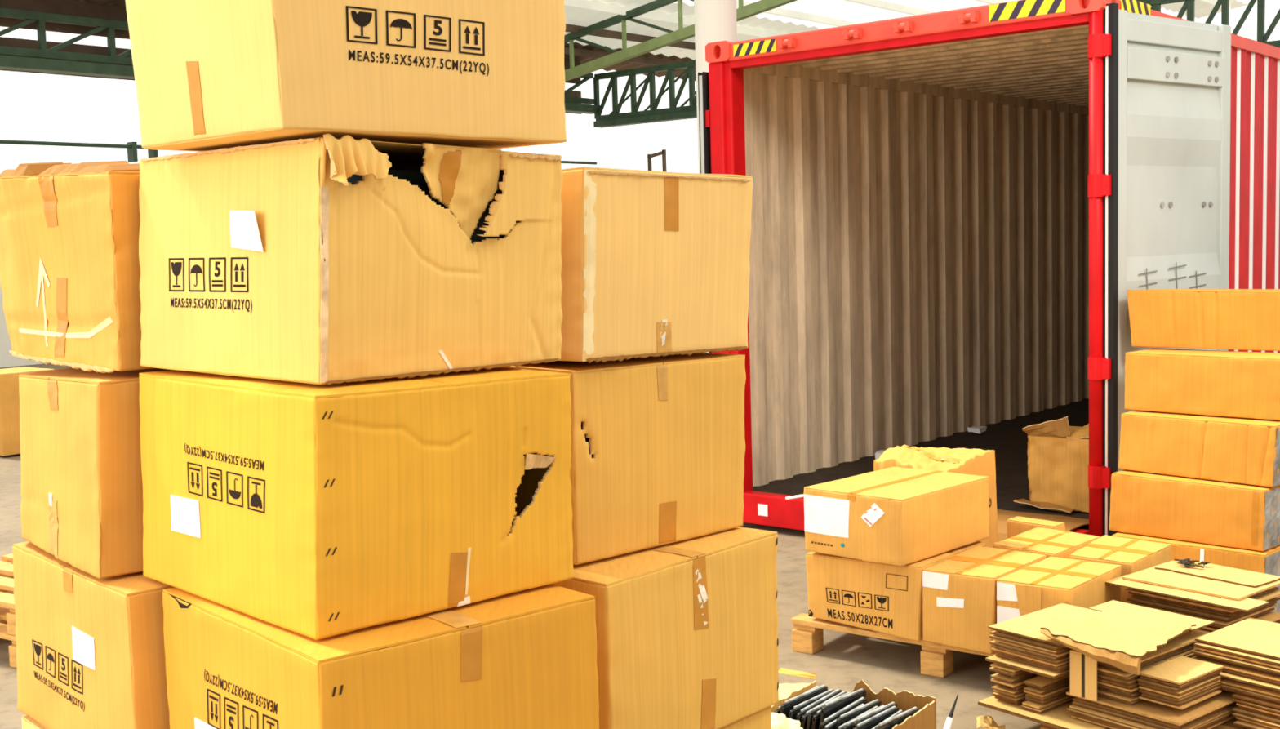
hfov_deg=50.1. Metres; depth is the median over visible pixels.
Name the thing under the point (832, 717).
case
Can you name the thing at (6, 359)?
wall
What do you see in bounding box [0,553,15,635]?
wooden pallet
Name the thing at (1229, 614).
carton
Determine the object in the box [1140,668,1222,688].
carton
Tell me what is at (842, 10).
window
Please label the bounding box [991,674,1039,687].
carton
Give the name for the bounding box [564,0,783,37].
skylight
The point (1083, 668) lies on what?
carton
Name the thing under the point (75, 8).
roof truss
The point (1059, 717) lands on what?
carton
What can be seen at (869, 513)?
print
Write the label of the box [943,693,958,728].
tool
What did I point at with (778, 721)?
wrap
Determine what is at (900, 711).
case
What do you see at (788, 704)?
case
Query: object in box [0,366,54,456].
cardboard box
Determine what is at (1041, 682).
carton
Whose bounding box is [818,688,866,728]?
case
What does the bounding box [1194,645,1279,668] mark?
carton
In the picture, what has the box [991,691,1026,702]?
carton
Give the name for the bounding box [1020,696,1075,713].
carton
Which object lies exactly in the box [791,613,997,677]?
wooden pallet
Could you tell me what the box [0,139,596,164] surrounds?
pipe rail
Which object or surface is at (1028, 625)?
carton
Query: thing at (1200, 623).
carton
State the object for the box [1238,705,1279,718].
carton
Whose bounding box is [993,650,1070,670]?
carton
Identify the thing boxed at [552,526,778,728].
cardboard box
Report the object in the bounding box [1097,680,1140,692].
carton
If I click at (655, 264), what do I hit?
cardboard box
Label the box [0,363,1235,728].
floor
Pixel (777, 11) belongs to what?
skylight
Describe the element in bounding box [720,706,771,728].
cardboard box
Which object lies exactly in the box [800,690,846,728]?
case
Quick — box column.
[693,0,737,173]
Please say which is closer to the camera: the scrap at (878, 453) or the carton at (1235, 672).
the carton at (1235, 672)
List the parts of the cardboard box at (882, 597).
printed frame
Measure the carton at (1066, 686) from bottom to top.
0.008 m
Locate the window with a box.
[673,0,1257,29]
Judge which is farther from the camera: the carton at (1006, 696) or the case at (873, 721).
the carton at (1006, 696)
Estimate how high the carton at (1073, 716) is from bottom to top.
0.007 m
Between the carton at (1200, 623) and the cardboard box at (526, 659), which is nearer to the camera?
the cardboard box at (526, 659)
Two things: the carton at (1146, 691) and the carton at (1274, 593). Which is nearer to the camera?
the carton at (1146, 691)
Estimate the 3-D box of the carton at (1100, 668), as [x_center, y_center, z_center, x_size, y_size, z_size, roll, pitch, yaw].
[1.733,0.993,4.718,0.532,0.008,0.210,-6,6,-38]
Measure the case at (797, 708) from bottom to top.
0.217 m
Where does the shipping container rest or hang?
on the floor
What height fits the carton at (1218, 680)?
0.007 m
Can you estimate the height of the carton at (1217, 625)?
0.008 m
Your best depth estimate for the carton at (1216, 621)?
5.10 m
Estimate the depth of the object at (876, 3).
32.22 m
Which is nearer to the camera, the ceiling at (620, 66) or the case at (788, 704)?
the case at (788, 704)
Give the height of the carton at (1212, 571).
0.007 m
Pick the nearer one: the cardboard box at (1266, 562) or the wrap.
the wrap
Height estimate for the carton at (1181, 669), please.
0.008 m
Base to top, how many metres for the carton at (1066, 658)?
0.007 m
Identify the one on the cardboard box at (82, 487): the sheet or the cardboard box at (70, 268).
the cardboard box at (70, 268)
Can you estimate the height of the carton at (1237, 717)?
0.007 m
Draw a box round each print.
[811,541,832,546]
[863,506,876,524]
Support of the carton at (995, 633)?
on the carton at (1009, 640)
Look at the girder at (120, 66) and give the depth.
23.37 m
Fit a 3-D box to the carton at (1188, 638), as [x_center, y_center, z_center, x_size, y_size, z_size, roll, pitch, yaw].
[1.740,0.957,4.708,0.508,0.008,0.210,-6,6,-38]
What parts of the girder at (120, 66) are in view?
web post, web post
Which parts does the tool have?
handle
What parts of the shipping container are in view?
door, corner post, sill, rail, floor panel, roof panel, corner post, door, pressed panel, door frame, rail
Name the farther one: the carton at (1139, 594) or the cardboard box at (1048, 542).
the cardboard box at (1048, 542)
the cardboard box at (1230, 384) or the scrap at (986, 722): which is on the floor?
the scrap at (986, 722)
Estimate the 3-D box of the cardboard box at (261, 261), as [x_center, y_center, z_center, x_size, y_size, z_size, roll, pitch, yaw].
[-0.521,-0.190,2.490,0.630,0.395,0.544,3,7,43]
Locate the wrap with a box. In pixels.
[770,711,803,728]
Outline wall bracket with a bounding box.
[647,149,666,172]
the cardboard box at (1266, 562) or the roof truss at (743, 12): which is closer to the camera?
the cardboard box at (1266, 562)
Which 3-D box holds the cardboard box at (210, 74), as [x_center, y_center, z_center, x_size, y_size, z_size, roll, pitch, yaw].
[-0.511,-0.569,2.391,0.488,0.374,0.604,3,7,44]
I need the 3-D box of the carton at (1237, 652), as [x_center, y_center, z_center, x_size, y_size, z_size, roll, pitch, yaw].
[2.154,0.941,4.563,0.387,0.008,0.433,-6,6,-38]
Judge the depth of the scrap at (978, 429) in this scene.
10.68 m
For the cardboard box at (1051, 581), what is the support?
on the wooden pallet at (807, 633)
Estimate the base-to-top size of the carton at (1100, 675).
0.008 m
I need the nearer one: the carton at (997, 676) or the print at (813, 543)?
the carton at (997, 676)
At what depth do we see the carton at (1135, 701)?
4.53 m
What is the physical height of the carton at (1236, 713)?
0.007 m
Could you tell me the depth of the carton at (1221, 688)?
4.48 m
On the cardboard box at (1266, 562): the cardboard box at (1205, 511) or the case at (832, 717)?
the cardboard box at (1205, 511)
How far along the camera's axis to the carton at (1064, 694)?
4.73 m
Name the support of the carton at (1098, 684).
on the carton at (1136, 693)
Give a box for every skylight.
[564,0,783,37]
[736,0,859,26]
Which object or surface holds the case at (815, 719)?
in the carton at (925, 717)
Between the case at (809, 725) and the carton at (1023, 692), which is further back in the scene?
the carton at (1023, 692)
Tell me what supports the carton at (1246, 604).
on the carton at (1271, 589)
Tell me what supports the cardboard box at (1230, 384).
on the cardboard box at (1246, 451)
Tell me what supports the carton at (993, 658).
on the carton at (993, 664)
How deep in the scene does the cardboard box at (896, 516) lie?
5.64 m
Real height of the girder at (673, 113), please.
1.285 m
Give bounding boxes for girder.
[0,8,599,114]
[593,0,1279,128]
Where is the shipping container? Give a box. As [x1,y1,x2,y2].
[697,0,1279,537]
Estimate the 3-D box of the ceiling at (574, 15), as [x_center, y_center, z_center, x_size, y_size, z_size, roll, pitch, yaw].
[12.231,-7.284,22.271,33.401,2.568,31.500,3,7,40]
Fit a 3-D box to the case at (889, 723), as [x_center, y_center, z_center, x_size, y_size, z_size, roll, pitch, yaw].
[0.814,1.223,4.389,0.035,0.225,0.315,2,6,37]
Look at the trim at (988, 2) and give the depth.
33.08 m
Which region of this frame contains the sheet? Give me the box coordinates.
[1040,606,1195,675]
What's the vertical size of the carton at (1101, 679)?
0.007 m
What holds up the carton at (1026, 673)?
on the carton at (997, 676)
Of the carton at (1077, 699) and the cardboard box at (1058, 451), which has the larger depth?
the cardboard box at (1058, 451)
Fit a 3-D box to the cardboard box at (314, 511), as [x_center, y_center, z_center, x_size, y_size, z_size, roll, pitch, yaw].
[-0.519,0.198,2.456,0.516,0.379,0.648,-6,7,-43]
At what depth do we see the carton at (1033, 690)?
4.72 m
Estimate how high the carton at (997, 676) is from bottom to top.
0.008 m
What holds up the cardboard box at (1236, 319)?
on the cardboard box at (1230, 384)
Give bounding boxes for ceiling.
[67,0,696,81]
[564,0,1248,60]
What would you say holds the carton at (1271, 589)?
on the carton at (1274, 593)
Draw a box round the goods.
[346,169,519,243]
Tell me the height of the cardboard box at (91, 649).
0.378 m
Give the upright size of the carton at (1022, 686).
0.008 m
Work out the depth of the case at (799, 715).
4.59 m
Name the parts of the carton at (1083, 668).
guard panel, guard panel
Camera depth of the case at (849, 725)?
4.34 m
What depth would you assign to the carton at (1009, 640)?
4.68 m
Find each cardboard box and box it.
[0,160,154,373]
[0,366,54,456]
[12,541,173,728]
[18,367,177,578]
[22,714,46,728]
[125,0,567,151]
[138,133,562,385]
[138,367,573,639]
[162,583,599,728]
[503,352,746,564]
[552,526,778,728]
[558,166,752,363]
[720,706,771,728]
[785,466,989,566]
[805,551,954,640]
[873,444,998,547]
[922,546,1046,653]
[946,541,985,555]
[992,527,1100,558]
[996,509,1088,541]
[996,555,1121,623]
[1006,515,1065,538]
[1013,416,1088,513]
[1070,534,1171,603]
[1109,469,1279,551]
[1111,532,1279,613]
[1118,410,1279,487]
[1124,348,1279,420]
[1126,288,1279,351]
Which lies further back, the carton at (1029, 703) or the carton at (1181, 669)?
the carton at (1029, 703)
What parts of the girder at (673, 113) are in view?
web post, web post, web post, web post, web post, web post, web post, web post, web post, web post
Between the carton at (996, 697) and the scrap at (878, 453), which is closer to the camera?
the carton at (996, 697)
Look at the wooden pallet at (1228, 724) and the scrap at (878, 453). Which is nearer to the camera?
the wooden pallet at (1228, 724)
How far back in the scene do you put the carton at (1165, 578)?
5.17 m
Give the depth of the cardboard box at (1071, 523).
7.30 m
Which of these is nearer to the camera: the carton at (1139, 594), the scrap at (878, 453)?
the carton at (1139, 594)
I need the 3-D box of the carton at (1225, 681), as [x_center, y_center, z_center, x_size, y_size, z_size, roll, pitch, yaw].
[2.165,1.044,4.557,0.397,0.008,0.476,-6,6,-38]
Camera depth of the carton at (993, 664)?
4.78 m
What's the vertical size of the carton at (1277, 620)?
0.010 m
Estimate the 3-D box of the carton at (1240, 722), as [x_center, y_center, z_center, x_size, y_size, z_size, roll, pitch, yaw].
[2.324,1.162,4.527,0.641,0.007,0.402,-6,6,-38]
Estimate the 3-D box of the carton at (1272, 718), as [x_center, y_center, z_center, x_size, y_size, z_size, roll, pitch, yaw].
[2.326,1.126,4.538,0.621,0.007,0.415,-6,6,-37]
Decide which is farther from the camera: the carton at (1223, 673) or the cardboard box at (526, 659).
the carton at (1223, 673)
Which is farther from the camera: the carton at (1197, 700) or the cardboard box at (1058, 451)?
the cardboard box at (1058, 451)
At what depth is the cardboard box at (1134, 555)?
5.62 m
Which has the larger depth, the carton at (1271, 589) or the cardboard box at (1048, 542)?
the cardboard box at (1048, 542)
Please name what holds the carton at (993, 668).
on the carton at (1026, 673)
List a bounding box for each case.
[774,685,819,713]
[779,684,827,717]
[788,688,835,719]
[795,688,842,726]
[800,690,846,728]
[806,692,850,728]
[811,709,821,728]
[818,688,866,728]
[819,697,866,728]
[823,703,865,728]
[835,698,881,728]
[838,705,879,728]
[842,704,884,728]
[852,702,897,728]
[853,705,898,728]
[871,709,904,728]
[875,706,919,728]
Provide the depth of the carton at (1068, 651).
4.67 m
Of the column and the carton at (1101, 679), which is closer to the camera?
the carton at (1101, 679)
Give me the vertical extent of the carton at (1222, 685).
0.008 m
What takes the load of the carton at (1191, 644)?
on the carton at (1193, 646)
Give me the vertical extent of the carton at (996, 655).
0.008 m
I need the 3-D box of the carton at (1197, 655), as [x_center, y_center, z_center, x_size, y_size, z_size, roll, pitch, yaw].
[2.162,0.978,4.576,0.381,0.008,0.439,-6,6,-37]
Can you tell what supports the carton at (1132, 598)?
on the carton at (1216, 621)
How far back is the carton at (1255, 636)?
4.62 m
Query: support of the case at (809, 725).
in the carton at (925, 717)
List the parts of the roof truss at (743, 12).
web post, web post, web post, web post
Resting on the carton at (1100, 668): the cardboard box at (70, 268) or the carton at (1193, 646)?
the carton at (1193, 646)
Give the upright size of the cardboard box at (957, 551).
0.293 m
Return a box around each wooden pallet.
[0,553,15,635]
[0,591,17,667]
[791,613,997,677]
[1040,717,1248,728]
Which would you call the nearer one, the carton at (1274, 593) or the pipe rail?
the carton at (1274, 593)
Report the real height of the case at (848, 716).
0.225 m
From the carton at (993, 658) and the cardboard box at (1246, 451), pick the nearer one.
the carton at (993, 658)
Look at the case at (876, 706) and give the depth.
4.44 m
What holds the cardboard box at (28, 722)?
on the cardboard box
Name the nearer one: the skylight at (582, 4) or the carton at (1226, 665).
the carton at (1226, 665)
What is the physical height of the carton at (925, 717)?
0.245 m
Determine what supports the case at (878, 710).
in the carton at (925, 717)
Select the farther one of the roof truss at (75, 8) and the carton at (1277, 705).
the roof truss at (75, 8)
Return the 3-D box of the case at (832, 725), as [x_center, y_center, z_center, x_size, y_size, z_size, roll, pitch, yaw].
[0.659,1.238,4.466,0.035,0.206,0.302,2,6,36]
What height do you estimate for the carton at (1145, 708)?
0.009 m
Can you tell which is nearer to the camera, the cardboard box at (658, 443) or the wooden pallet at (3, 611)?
the cardboard box at (658, 443)
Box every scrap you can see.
[875,449,885,458]
[967,425,986,433]
[976,715,1004,728]
[1174,557,1209,568]
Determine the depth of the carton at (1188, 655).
4.51 m
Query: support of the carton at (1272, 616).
on the carton at (1277, 620)
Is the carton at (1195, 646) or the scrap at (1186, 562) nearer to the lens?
the carton at (1195, 646)
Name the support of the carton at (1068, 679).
on the carton at (1033, 690)
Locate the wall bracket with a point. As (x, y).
(663, 153)
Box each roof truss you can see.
[0,0,582,114]
[564,0,797,81]
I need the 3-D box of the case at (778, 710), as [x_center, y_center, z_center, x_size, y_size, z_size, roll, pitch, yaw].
[0.532,1.223,4.655,0.035,0.203,0.301,2,6,37]
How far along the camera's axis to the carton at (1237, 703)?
4.45 m
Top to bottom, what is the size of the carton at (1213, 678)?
0.007 m
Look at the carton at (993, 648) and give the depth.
4.69 m
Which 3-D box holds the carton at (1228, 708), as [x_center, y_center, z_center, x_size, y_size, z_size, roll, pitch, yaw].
[1.827,1.142,4.684,0.648,0.007,0.382,-6,6,-38]
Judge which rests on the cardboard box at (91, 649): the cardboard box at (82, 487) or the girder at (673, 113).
the cardboard box at (82, 487)
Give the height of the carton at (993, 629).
0.008 m
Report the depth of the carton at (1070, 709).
4.51 m
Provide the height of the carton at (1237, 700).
0.007 m
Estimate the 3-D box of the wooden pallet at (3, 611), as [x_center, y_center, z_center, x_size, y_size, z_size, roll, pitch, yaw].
[-2.824,1.196,6.620,1.000,0.143,1.000,2,6,33]
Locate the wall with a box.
[0,282,48,367]
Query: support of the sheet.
on the carton at (1028, 625)
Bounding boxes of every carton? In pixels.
[770,667,936,728]
[977,695,1111,728]
[985,654,1070,678]
[987,603,1188,648]
[989,634,1071,653]
[989,640,1069,660]
[989,666,1026,676]
[990,630,1065,649]
[990,662,1021,672]
[990,672,1036,683]
[991,644,1070,664]
[991,647,1070,666]
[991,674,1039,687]
[991,684,1029,695]
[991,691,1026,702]
[992,638,1071,657]
[993,629,1061,646]
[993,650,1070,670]
[993,689,1026,697]
[994,681,1028,689]
[995,653,1070,672]
[995,671,1033,678]
[995,696,1028,704]
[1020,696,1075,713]
[1022,694,1072,708]
[1023,672,1070,688]
[1023,680,1070,694]
[1023,684,1070,697]
[1025,678,1070,690]
[1025,687,1070,701]
[1025,693,1066,704]
[1066,688,1235,725]
[1066,707,1235,728]
[1067,711,1232,728]
[1069,648,1097,701]
[1069,703,1238,728]
[1071,701,1237,728]
[1071,715,1235,728]
[1072,697,1235,728]
[1081,640,1198,666]
[1088,600,1214,631]
[1097,644,1195,671]
[1097,648,1195,677]
[1097,652,1194,680]
[1097,655,1196,684]
[1097,676,1140,688]
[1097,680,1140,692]
[1097,683,1141,694]
[1097,685,1142,697]
[1097,688,1141,701]
[1097,692,1145,705]
[1105,574,1269,612]
[1121,560,1279,600]
[1124,588,1279,613]
[1126,596,1276,621]
[1128,591,1228,613]
[1128,601,1276,625]
[1132,594,1279,617]
[1137,671,1220,691]
[1137,675,1221,695]
[1138,679,1220,697]
[1138,681,1221,702]
[1139,655,1223,684]
[1139,688,1221,709]
[1140,629,1208,662]
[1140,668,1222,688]
[1141,685,1220,705]
[1155,560,1279,587]
[1191,648,1279,673]
[1191,656,1279,680]
[1193,641,1279,665]
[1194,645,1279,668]
[1194,653,1279,675]
[1195,617,1279,659]
[1197,619,1279,632]
[1201,611,1279,631]
[1209,607,1274,628]
[1217,671,1279,691]
[1218,683,1279,702]
[1219,676,1279,697]
[1219,687,1279,703]
[1222,667,1279,684]
[1231,693,1279,708]
[1231,697,1279,713]
[1231,706,1279,723]
[1231,711,1279,728]
[1233,719,1272,728]
[1235,702,1279,715]
[1235,716,1279,728]
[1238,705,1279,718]
[1247,586,1278,598]
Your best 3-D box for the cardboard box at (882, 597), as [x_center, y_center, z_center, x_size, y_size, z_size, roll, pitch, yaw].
[1.016,0.933,5.758,0.567,0.302,0.323,3,7,43]
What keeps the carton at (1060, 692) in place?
on the carton at (1064, 694)
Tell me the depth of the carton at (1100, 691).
4.54 m
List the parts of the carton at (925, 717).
panel, panel, panel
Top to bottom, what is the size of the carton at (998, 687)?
0.008 m
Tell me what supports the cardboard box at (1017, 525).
on the wooden pallet at (807, 633)
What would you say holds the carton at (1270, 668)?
on the carton at (1197, 655)
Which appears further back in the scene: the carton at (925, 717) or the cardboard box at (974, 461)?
the cardboard box at (974, 461)
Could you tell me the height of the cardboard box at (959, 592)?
0.301 m
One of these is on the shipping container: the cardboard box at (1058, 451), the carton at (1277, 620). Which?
the cardboard box at (1058, 451)
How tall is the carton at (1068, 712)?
0.006 m
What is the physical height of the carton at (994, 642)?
0.007 m
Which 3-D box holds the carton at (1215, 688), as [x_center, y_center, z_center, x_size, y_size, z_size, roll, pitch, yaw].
[1.782,1.074,4.504,0.252,0.007,0.133,-6,6,-38]
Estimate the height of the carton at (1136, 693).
0.007 m
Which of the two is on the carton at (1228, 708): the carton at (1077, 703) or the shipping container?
the carton at (1077, 703)

